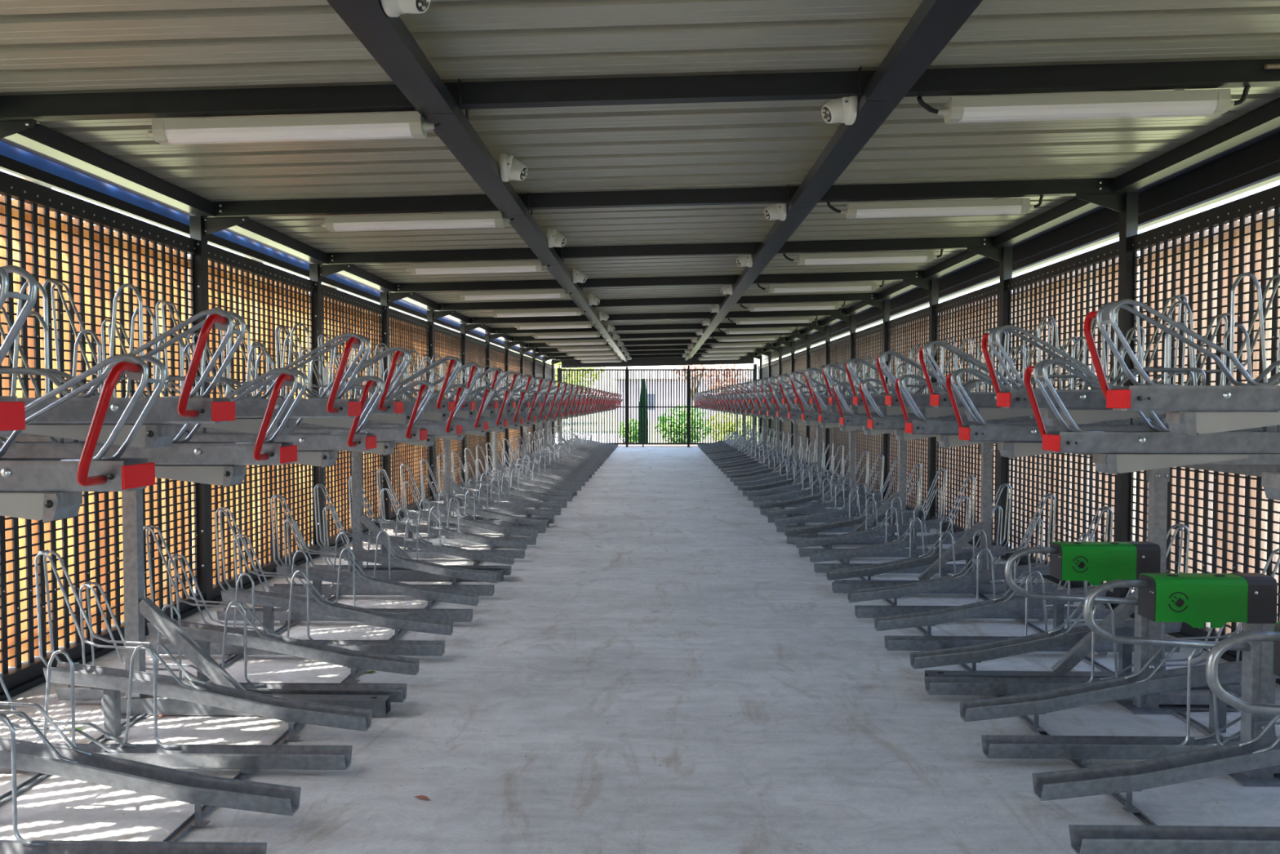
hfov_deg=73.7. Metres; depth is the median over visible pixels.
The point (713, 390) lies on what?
bicycle rack
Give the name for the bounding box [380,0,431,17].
security camera
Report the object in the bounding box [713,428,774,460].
bicycle rack
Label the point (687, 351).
security camera
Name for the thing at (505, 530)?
bicycle rack
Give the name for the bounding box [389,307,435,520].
screen panel
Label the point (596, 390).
bicycle rack
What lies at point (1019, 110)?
diffuser
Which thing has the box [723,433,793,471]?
bicycle rack
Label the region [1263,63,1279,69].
conduit pipe
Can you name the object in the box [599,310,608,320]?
security camera
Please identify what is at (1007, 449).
support arm
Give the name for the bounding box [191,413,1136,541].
ground
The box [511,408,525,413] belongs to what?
support arm
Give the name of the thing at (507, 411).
support arm
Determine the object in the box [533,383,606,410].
bicycle rack
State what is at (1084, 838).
bicycle rack
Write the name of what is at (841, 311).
cross beam
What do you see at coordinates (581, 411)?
bicycle rack
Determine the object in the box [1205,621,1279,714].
charging stand
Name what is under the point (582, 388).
bicycle rack
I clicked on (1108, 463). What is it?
support arm
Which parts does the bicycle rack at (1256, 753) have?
leg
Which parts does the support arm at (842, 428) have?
arm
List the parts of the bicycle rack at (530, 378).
handle frame, pull handle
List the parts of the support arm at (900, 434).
arm rail, arm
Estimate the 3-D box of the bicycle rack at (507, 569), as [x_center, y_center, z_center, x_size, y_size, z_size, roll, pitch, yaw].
[-1.927,0.961,7.169,1.680,0.589,0.092,0,2,1]
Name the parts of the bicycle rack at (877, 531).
leg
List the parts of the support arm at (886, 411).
arm rail, arm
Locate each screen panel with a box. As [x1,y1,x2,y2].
[0,170,208,701]
[207,244,319,601]
[321,284,387,547]
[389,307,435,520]
[434,324,465,501]
[466,334,488,487]
[489,342,507,473]
[508,350,522,466]
[523,355,533,457]
[535,359,543,453]
[545,362,552,448]
[554,365,555,445]
[757,365,759,444]
[760,362,768,447]
[769,359,778,451]
[780,355,791,457]
[792,349,806,463]
[808,342,825,473]
[826,334,849,483]
[853,323,882,501]
[884,306,928,520]
[930,282,999,547]
[998,240,1119,606]
[1122,184,1279,684]
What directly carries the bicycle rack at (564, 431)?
on the floor
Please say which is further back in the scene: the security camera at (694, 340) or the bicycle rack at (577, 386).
the security camera at (694, 340)
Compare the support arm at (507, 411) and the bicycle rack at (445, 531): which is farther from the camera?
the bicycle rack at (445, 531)
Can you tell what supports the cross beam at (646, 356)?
attached to the ceiling
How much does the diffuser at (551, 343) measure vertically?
0.050 m
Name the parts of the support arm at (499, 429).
arm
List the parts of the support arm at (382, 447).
arm, arm rail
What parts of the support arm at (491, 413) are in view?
arm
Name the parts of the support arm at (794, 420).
arm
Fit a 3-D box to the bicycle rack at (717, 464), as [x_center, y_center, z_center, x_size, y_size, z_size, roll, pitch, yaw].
[2.550,0.603,19.256,1.680,0.589,0.092,0,2,1]
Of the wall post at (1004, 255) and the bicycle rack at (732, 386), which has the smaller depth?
the wall post at (1004, 255)
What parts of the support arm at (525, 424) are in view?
arm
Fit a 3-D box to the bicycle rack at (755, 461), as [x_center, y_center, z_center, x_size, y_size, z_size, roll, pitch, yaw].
[2.433,0.524,18.081,1.440,0.820,0.092,0,2,1]
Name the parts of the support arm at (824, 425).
arm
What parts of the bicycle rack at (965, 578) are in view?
leg, leg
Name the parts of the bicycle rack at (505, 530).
leg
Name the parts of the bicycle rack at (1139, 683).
leg, leg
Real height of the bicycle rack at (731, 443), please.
0.820 m
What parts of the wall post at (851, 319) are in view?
gusset plate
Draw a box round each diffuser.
[164,122,413,144]
[333,218,496,231]
[415,265,536,275]
[464,293,560,300]
[497,311,577,317]
[520,324,588,329]
[537,334,596,338]
[550,342,603,345]
[720,337,774,342]
[728,329,789,333]
[739,320,808,324]
[753,305,835,311]
[773,285,871,293]
[804,256,927,265]
[854,204,1022,218]
[958,100,1217,123]
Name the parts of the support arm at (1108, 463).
arm, arm rail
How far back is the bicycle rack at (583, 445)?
24.06 m
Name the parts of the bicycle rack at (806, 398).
pull handle, handle frame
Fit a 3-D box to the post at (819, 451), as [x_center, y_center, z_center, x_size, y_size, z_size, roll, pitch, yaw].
[2.300,0.466,13.393,1.300,1.234,0.140,0,2,1]
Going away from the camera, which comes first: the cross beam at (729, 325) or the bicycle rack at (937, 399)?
the bicycle rack at (937, 399)
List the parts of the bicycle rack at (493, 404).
handle frame, pull handle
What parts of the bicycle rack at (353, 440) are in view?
handle frame, pull handle, link plate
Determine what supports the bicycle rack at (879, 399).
on the support arm at (886, 411)
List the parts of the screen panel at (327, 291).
rail, rail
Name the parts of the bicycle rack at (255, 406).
handle frame, pull handle, link plate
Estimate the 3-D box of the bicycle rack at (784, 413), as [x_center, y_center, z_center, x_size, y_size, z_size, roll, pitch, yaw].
[2.208,-0.394,8.703,1.711,0.589,0.205,0,2,1]
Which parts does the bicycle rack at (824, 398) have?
pull handle, handle frame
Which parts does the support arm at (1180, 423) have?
arm rail, arm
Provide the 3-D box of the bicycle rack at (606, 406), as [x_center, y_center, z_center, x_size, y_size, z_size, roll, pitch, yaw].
[-1.557,-0.695,19.918,1.711,0.589,0.205,0,2,1]
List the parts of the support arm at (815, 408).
arm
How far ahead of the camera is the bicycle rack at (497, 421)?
6.34 m
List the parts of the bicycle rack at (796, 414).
pull handle, handle frame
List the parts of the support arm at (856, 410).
arm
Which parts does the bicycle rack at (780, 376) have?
pull handle, handle frame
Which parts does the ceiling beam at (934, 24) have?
hanger plate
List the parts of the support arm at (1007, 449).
arm rail, arm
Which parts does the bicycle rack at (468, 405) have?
handle frame, pull handle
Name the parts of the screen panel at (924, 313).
rail, rail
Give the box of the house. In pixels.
[613,355,772,422]
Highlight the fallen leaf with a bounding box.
[414,795,430,799]
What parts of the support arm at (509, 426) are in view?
arm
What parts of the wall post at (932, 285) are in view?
gusset plate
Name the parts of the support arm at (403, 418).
arm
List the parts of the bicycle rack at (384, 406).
handle frame, pull handle, link plate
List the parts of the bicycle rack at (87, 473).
pull handle, link plate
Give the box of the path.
[617,444,698,447]
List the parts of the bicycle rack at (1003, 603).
leg, leg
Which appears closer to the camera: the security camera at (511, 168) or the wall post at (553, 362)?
the security camera at (511, 168)
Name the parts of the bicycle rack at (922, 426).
pull handle, link plate, handle frame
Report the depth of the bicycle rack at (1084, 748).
3.46 m
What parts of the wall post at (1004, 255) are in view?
gusset plate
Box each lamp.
[147,111,440,145]
[320,211,514,231]
[405,260,550,275]
[456,288,571,300]
[490,307,586,317]
[514,321,595,329]
[532,331,603,338]
[546,339,608,345]
[556,346,613,351]
[565,351,617,355]
[573,355,621,359]
[579,359,623,363]
[694,355,742,359]
[697,351,749,356]
[701,347,758,352]
[706,342,768,347]
[711,335,781,342]
[718,326,797,333]
[728,315,817,324]
[739,301,845,311]
[756,280,884,293]
[782,248,943,265]
[826,195,1044,218]
[916,86,1250,124]
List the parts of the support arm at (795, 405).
arm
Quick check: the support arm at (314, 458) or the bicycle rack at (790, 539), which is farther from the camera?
the bicycle rack at (790, 539)
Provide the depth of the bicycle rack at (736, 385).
12.76 m
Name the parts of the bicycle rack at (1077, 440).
pull handle, link plate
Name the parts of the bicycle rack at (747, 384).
handle frame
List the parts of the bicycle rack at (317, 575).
leg, leg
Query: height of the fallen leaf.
0.006 m
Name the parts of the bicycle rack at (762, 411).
handle frame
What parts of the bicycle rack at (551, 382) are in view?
handle frame, pull handle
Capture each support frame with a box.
[101,488,391,718]
[924,467,1169,677]
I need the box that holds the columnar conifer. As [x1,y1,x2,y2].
[639,377,648,442]
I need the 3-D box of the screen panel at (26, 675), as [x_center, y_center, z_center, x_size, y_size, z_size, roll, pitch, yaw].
[-3.190,0.011,5.113,0.120,2.635,2.008,0,2,1]
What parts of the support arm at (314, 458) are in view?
arm, arm rail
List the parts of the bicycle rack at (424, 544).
leg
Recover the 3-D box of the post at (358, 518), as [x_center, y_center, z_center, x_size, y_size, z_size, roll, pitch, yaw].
[-1.807,0.654,7.048,1.345,1.234,0.140,0,2,1]
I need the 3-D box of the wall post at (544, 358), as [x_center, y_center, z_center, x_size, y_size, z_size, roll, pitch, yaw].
[-2.673,-0.664,25.042,0.460,2.801,0.097,0,2,1]
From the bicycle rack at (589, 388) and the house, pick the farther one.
the house
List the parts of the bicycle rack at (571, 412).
handle frame, pull handle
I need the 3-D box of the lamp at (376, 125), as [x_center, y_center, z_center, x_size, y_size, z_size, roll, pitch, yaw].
[-1.639,-1.419,4.056,1.408,0.111,0.120,-1,2,1]
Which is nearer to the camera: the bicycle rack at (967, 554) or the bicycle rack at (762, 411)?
the bicycle rack at (967, 554)
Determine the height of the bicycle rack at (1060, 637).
0.820 m
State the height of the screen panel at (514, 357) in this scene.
2.635 m
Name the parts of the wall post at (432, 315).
gusset plate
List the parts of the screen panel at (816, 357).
rail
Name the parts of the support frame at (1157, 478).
post, head plate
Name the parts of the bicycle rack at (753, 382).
handle frame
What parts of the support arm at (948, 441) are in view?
arm rail, arm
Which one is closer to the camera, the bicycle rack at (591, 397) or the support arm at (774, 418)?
the support arm at (774, 418)
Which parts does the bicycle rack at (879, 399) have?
pull handle, link plate, handle frame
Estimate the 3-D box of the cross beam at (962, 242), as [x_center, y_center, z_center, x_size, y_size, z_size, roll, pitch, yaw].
[0.173,-1.684,8.147,6.560,0.241,0.079,0,2,1]
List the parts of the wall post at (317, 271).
gusset plate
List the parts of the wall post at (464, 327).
gusset plate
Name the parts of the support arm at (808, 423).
arm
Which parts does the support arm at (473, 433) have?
arm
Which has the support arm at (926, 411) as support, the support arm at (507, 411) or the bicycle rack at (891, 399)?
the bicycle rack at (891, 399)
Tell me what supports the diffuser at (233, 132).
attached to the lamp at (376, 125)
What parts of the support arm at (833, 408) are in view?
arm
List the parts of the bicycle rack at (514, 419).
handle frame, pull handle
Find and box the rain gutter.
[0,141,549,363]
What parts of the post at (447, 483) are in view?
post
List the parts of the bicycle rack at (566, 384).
handle frame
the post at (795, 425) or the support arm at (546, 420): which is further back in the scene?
the post at (795, 425)
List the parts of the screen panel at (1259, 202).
rail, rail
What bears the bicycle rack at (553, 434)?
on the floor
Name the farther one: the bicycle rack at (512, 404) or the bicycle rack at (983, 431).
the bicycle rack at (512, 404)
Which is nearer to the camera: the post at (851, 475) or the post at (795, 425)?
the post at (851, 475)
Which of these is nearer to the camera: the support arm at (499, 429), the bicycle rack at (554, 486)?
the support arm at (499, 429)
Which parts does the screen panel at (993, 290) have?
rail, rail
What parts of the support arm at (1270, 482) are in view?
arm rail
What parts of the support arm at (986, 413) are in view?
arm rail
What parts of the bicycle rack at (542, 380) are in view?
handle frame, pull handle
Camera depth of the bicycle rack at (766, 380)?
21.03 m
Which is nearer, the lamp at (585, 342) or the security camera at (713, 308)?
the security camera at (713, 308)
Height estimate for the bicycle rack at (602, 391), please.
0.589 m
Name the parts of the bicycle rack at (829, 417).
pull handle, handle frame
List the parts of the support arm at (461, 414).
arm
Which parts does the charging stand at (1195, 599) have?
plate, post, latch plate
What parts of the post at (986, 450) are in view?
post, head plate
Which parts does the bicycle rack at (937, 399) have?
pull handle, link plate, handle frame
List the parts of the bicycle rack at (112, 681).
leg, leg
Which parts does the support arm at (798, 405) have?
arm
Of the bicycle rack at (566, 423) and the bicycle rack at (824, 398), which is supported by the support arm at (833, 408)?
the bicycle rack at (824, 398)
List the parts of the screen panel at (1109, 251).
rail, rail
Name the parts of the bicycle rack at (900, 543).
leg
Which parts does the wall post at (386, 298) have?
gusset plate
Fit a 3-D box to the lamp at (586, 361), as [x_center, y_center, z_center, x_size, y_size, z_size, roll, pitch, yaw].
[-1.208,-2.104,27.142,1.408,0.111,0.120,-1,2,1]
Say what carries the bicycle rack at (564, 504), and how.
on the floor
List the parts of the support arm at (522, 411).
arm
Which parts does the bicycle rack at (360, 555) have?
leg, leg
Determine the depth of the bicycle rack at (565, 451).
21.04 m
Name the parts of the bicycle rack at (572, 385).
handle frame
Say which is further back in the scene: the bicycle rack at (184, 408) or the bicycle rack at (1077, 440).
the bicycle rack at (1077, 440)
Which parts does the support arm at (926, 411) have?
arm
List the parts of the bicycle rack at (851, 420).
pull handle, handle frame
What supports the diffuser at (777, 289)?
attached to the lamp at (851, 286)
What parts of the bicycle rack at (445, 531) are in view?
leg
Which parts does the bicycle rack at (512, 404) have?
handle frame, pull handle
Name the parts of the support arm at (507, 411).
arm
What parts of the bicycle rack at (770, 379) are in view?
handle frame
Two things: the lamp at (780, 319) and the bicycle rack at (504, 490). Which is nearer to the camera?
the bicycle rack at (504, 490)
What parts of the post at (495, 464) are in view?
post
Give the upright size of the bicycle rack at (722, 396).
0.589 m
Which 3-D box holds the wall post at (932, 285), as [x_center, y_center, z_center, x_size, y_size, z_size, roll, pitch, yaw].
[3.372,-0.294,10.238,0.460,2.941,0.097,0,2,1]
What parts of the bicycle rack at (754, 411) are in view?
handle frame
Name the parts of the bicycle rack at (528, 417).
handle frame, pull handle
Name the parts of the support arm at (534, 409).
arm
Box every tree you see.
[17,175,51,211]
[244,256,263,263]
[508,349,604,432]
[671,364,714,430]
[703,364,750,426]
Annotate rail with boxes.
[0,507,483,805]
[162,501,546,841]
[757,489,1157,825]
[831,506,1222,736]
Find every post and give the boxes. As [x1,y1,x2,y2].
[0,118,41,138]
[189,215,251,604]
[309,263,354,547]
[340,450,503,581]
[380,291,415,519]
[426,310,455,500]
[434,439,549,527]
[460,323,484,482]
[484,333,506,473]
[492,431,573,497]
[504,341,523,466]
[518,426,589,479]
[519,346,536,457]
[532,352,546,452]
[542,356,556,384]
[543,422,561,457]
[551,360,564,444]
[557,368,561,444]
[559,420,574,448]
[570,417,584,443]
[626,366,627,447]
[687,364,689,447]
[722,419,780,471]
[724,413,737,441]
[730,414,746,445]
[732,423,797,482]
[738,417,755,449]
[744,424,822,495]
[747,417,765,455]
[749,355,762,443]
[753,364,756,442]
[757,351,771,448]
[762,430,862,515]
[766,346,782,439]
[777,341,795,457]
[789,440,909,536]
[791,334,810,466]
[808,325,830,473]
[831,314,856,488]
[834,443,1004,594]
[860,299,890,503]
[902,278,938,520]
[966,246,1012,556]
[1075,191,1138,609]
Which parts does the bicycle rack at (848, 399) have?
pull handle, handle frame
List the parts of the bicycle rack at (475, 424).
handle frame, pull handle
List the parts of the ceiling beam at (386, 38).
hanger plate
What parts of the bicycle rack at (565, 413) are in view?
handle frame, pull handle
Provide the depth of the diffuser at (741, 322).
14.43 m
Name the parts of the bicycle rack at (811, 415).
pull handle, handle frame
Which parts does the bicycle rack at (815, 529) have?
leg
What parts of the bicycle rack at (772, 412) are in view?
pull handle, handle frame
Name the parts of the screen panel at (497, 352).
rail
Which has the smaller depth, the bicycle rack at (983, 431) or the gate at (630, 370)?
the bicycle rack at (983, 431)
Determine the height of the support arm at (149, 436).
0.187 m
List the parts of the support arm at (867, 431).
arm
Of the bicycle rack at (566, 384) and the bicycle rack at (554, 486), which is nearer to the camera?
the bicycle rack at (566, 384)
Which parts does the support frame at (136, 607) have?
post, plate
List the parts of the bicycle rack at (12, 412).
link plate, handle frame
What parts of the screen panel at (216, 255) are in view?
rail, rail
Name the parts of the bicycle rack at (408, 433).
handle frame, pull handle, link plate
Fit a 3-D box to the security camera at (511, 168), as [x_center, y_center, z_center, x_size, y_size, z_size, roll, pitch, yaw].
[-0.736,-1.524,5.012,0.154,0.161,0.161,0,2,1]
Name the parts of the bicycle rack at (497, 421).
handle frame, pull handle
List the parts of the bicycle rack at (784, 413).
pull handle, handle frame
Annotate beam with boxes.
[0,58,1279,121]
[4,124,556,359]
[202,177,1114,217]
[319,235,995,264]
[326,0,627,361]
[386,270,924,292]
[432,293,878,311]
[464,308,845,324]
[493,320,821,333]
[511,329,802,341]
[523,337,787,347]
[538,342,775,352]
[547,347,765,356]
[556,351,757,359]
[684,0,982,360]
[755,97,1279,355]
[987,441,1279,476]
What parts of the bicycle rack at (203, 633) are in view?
leg, leg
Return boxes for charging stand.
[1004,541,1239,714]
[1083,573,1279,786]
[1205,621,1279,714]
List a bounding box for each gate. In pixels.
[561,368,626,444]
[627,368,687,444]
[689,368,753,444]
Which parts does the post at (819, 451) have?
post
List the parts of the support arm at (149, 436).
arm, arm rail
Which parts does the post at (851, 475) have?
post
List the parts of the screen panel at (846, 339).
rail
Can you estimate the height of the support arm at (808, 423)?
0.084 m
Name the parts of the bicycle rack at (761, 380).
handle frame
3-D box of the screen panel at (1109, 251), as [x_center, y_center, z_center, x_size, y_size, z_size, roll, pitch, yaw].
[3.458,-0.048,7.088,0.120,2.635,2.008,0,2,1]
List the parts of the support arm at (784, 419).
arm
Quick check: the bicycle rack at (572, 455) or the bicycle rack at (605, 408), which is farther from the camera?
the bicycle rack at (572, 455)
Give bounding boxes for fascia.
[763,132,1279,362]
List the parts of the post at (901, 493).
post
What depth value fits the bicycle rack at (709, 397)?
19.16 m
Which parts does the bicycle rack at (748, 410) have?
handle frame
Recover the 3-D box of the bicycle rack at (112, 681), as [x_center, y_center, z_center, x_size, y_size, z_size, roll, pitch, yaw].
[-1.901,0.950,3.721,1.440,0.820,0.092,0,2,1]
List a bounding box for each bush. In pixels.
[618,418,638,442]
[655,404,710,442]
[706,411,758,441]
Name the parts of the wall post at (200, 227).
gusset plate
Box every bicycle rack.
[0,265,37,434]
[0,306,384,450]
[0,308,245,423]
[0,311,306,465]
[0,353,166,491]
[0,644,352,773]
[0,701,301,826]
[0,712,266,853]
[10,281,370,417]
[34,549,372,740]
[42,279,411,414]
[56,581,407,702]
[101,319,434,441]
[142,524,419,683]
[148,553,444,657]
[155,299,461,412]
[187,332,468,435]
[214,506,453,639]
[216,533,472,623]
[220,316,481,410]
[250,341,493,431]
[269,518,494,597]
[271,493,479,608]
[275,325,503,409]
[301,348,512,426]
[311,506,511,574]
[314,483,498,584]
[317,333,519,408]
[336,354,528,424]
[348,475,514,564]
[351,347,533,408]
[362,497,524,558]
[368,358,539,422]
[370,488,536,544]
[376,468,527,549]
[379,346,545,407]
[392,480,546,534]
[393,363,550,420]
[400,462,537,537]
[403,353,554,407]
[412,475,554,523]
[413,365,558,418]
[419,458,546,526]
[422,355,562,406]
[430,470,560,516]
[431,368,565,417]
[436,453,555,516]
[439,360,568,406]
[448,371,572,416]
[450,465,567,509]
[451,450,561,509]
[453,366,574,405]
[457,462,572,502]
[460,373,577,415]
[464,447,567,502]
[466,366,579,405]
[472,373,582,414]
[475,444,573,496]
[475,457,577,495]
[478,366,584,405]
[483,376,586,413]
[484,455,581,490]
[485,442,577,490]
[488,368,588,404]
[488,453,585,485]
[492,377,590,413]
[497,375,591,404]
[497,440,581,485]
[502,378,593,413]
[502,438,585,481]
[502,449,588,481]
[504,371,595,404]
[504,448,591,478]
[508,379,596,412]
[510,436,588,477]
[510,445,595,474]
[511,373,598,404]
[515,382,599,411]
[516,435,591,474]
[519,374,600,404]
[521,444,597,471]
[522,381,601,411]
[524,377,603,404]
[527,436,594,471]
[527,442,599,468]
[528,388,604,410]
[528,432,596,467]
[530,381,604,404]
[532,440,601,466]
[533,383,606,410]
[533,431,599,465]
[534,377,607,404]
[536,439,604,463]
[538,430,601,462]
[541,437,605,461]
[542,387,609,409]
[542,429,603,460]
[544,382,610,404]
[546,427,605,458]
[547,437,607,459]
[549,435,608,457]
[550,390,611,409]
[551,426,607,456]
[552,434,610,455]
[554,426,608,454]
[555,433,612,453]
[557,425,610,453]
[558,433,613,452]
[559,389,608,409]
[562,425,611,451]
[562,431,614,450]
[563,423,613,449]
[564,431,616,448]
[566,422,614,448]
[568,422,615,446]
[573,422,616,445]
[698,422,743,445]
[700,422,746,446]
[701,433,751,450]
[702,386,766,408]
[702,423,750,448]
[702,423,751,449]
[704,379,768,400]
[704,425,755,451]
[704,433,760,453]
[706,377,773,402]
[706,385,775,408]
[706,425,759,453]
[706,435,761,455]
[707,377,777,402]
[707,426,762,454]
[707,435,768,457]
[708,382,777,408]
[709,428,766,456]
[709,436,772,458]
[710,380,777,402]
[711,375,787,402]
[711,383,785,408]
[711,427,769,457]
[711,437,776,461]
[713,382,790,408]
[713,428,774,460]
[713,439,780,463]
[714,374,790,402]
[715,382,796,409]
[715,430,776,462]
[715,440,785,466]
[717,373,799,402]
[717,442,791,468]
[718,378,803,409]
[718,431,783,465]
[720,371,805,403]
[720,432,789,467]
[720,444,793,471]
[721,380,809,410]
[723,369,813,403]
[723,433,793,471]
[723,445,803,474]
[724,376,817,410]
[726,368,822,403]
[726,435,801,474]
[726,448,813,477]
[728,375,826,411]
[729,436,808,477]
[729,450,822,481]
[730,365,831,403]
[733,373,836,412]
[733,438,815,481]
[733,452,830,485]
[735,364,842,403]
[737,372,845,412]
[737,440,824,486]
[737,455,834,489]
[740,367,853,403]
[742,370,860,413]
[742,442,833,491]
[742,458,844,495]
[745,359,866,403]
[746,444,844,496]
[747,463,862,501]
[748,368,873,413]
[751,356,882,403]
[752,452,848,502]
[753,465,877,507]
[755,366,890,414]
[759,351,899,404]
[759,450,869,509]
[760,470,891,515]
[763,362,909,416]
[766,453,884,516]
[767,475,910,524]
[768,347,919,404]
[772,359,931,417]
[774,458,897,525]
[776,480,929,533]
[777,345,944,404]
[783,355,956,418]
[784,462,922,535]
[786,487,951,545]
[789,337,973,404]
[795,468,946,548]
[796,351,989,420]
[799,495,969,556]
[804,330,1008,404]
[809,475,975,563]
[812,343,1029,422]
[813,505,1013,573]
[822,320,1053,404]
[826,483,1011,580]
[831,517,1057,595]
[832,336,1079,425]
[845,320,1110,405]
[847,493,1056,605]
[854,533,1110,621]
[859,325,1145,429]
[874,506,1113,635]
[876,293,1187,406]
[884,570,1180,654]
[895,312,1235,434]
[909,523,1189,671]
[919,274,1279,407]
[924,602,1242,696]
[946,321,1277,441]
[959,547,1279,732]
[981,648,1279,763]
[982,272,1279,408]
[1024,358,1279,453]
[1031,714,1279,813]
[1068,824,1279,853]
[1084,298,1279,410]
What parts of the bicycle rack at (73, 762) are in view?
leg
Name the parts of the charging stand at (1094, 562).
post, latch plate, plate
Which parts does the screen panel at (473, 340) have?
rail, rail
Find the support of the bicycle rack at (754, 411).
on the support arm at (766, 416)
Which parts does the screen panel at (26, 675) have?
rail, rail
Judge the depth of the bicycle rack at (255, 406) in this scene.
2.93 m
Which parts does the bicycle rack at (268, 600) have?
leg, leg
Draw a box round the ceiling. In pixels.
[0,0,1279,356]
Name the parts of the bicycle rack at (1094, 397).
pull handle, link plate, handle frame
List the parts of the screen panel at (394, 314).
rail, rail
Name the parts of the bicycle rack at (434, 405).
handle frame, pull handle, link plate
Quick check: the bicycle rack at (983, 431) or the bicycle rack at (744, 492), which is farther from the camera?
the bicycle rack at (744, 492)
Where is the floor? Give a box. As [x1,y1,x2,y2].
[0,447,1279,853]
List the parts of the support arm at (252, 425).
arm rail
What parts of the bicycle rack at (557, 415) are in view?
handle frame, pull handle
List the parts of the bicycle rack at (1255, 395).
pull handle, link plate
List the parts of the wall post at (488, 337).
gusset plate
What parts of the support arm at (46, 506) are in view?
arm, arm rail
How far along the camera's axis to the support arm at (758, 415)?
11.65 m
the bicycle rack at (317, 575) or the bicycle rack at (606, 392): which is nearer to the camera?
the bicycle rack at (317, 575)
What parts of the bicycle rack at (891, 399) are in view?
pull handle, link plate, handle frame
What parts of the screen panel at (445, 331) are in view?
rail, rail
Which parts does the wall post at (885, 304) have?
gusset plate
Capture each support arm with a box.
[0,423,175,449]
[0,491,82,522]
[155,464,246,486]
[175,417,296,436]
[292,450,337,467]
[296,414,368,429]
[352,441,395,455]
[368,412,416,425]
[395,435,435,447]
[416,412,450,421]
[435,431,465,440]
[454,409,476,418]
[465,429,487,435]
[476,409,496,417]
[487,426,505,432]
[495,408,512,415]
[505,424,519,429]
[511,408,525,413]
[520,422,531,426]
[524,407,536,413]
[531,420,541,425]
[535,407,546,412]
[541,418,550,422]
[756,413,764,417]
[763,414,772,419]
[768,404,776,408]
[771,416,781,420]
[775,404,786,409]
[780,417,791,422]
[786,404,798,409]
[791,418,804,423]
[797,404,813,410]
[804,420,819,426]
[811,404,830,411]
[819,422,838,428]
[828,404,851,413]
[838,422,866,431]
[849,404,1032,415]
[862,426,893,435]
[877,405,914,416]
[893,429,936,440]
[914,406,1162,420]
[936,434,994,448]
[964,407,1069,422]
[997,441,1053,458]
[1040,408,1184,426]
[1093,453,1279,475]
[1165,411,1279,435]
[1261,472,1279,500]
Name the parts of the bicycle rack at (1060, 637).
leg, leg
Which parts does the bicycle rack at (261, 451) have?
handle frame, pull handle, link plate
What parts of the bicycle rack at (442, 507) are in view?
leg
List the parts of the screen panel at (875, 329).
rail, rail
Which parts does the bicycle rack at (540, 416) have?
handle frame, pull handle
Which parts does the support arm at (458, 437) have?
arm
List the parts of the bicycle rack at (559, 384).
handle frame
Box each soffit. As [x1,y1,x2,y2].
[0,137,551,359]
[762,126,1279,355]
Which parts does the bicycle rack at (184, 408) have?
pull handle, link plate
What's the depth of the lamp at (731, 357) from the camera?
27.02 m
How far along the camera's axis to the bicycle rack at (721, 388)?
15.76 m
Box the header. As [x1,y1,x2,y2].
[561,355,754,368]
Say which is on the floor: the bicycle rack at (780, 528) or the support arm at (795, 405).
the bicycle rack at (780, 528)
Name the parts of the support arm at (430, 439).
arm, arm rail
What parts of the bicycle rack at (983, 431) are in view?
pull handle, link plate, handle frame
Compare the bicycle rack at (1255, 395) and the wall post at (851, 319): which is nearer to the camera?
the bicycle rack at (1255, 395)
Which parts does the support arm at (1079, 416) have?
arm rail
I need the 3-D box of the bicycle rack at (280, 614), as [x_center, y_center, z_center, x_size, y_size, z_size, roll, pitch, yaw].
[-1.955,1.006,5.660,1.680,0.589,0.092,0,2,1]
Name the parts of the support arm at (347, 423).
arm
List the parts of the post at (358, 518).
post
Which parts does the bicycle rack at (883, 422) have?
pull handle, link plate, handle frame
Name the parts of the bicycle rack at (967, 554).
leg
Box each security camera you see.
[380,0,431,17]
[499,153,527,182]
[546,227,566,248]
[572,268,586,283]
[588,293,599,305]
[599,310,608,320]
[606,323,615,331]
[613,332,620,340]
[617,340,623,346]
[621,346,626,351]
[624,351,629,356]
[684,348,690,353]
[687,343,693,348]
[690,337,697,342]
[695,328,703,335]
[701,318,710,325]
[708,304,719,312]
[720,284,733,294]
[736,253,752,266]
[764,203,786,220]
[821,96,857,124]
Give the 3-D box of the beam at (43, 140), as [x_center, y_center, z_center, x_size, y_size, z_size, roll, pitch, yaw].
[-3.067,-1.596,7.615,0.120,0.095,40.800,0,2,1]
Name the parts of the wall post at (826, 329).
gusset plate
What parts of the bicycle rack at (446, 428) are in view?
handle frame, pull handle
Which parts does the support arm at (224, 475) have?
arm, arm rail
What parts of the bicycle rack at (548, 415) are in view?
handle frame, pull handle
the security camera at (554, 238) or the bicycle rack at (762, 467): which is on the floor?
the bicycle rack at (762, 467)
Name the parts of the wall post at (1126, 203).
gusset plate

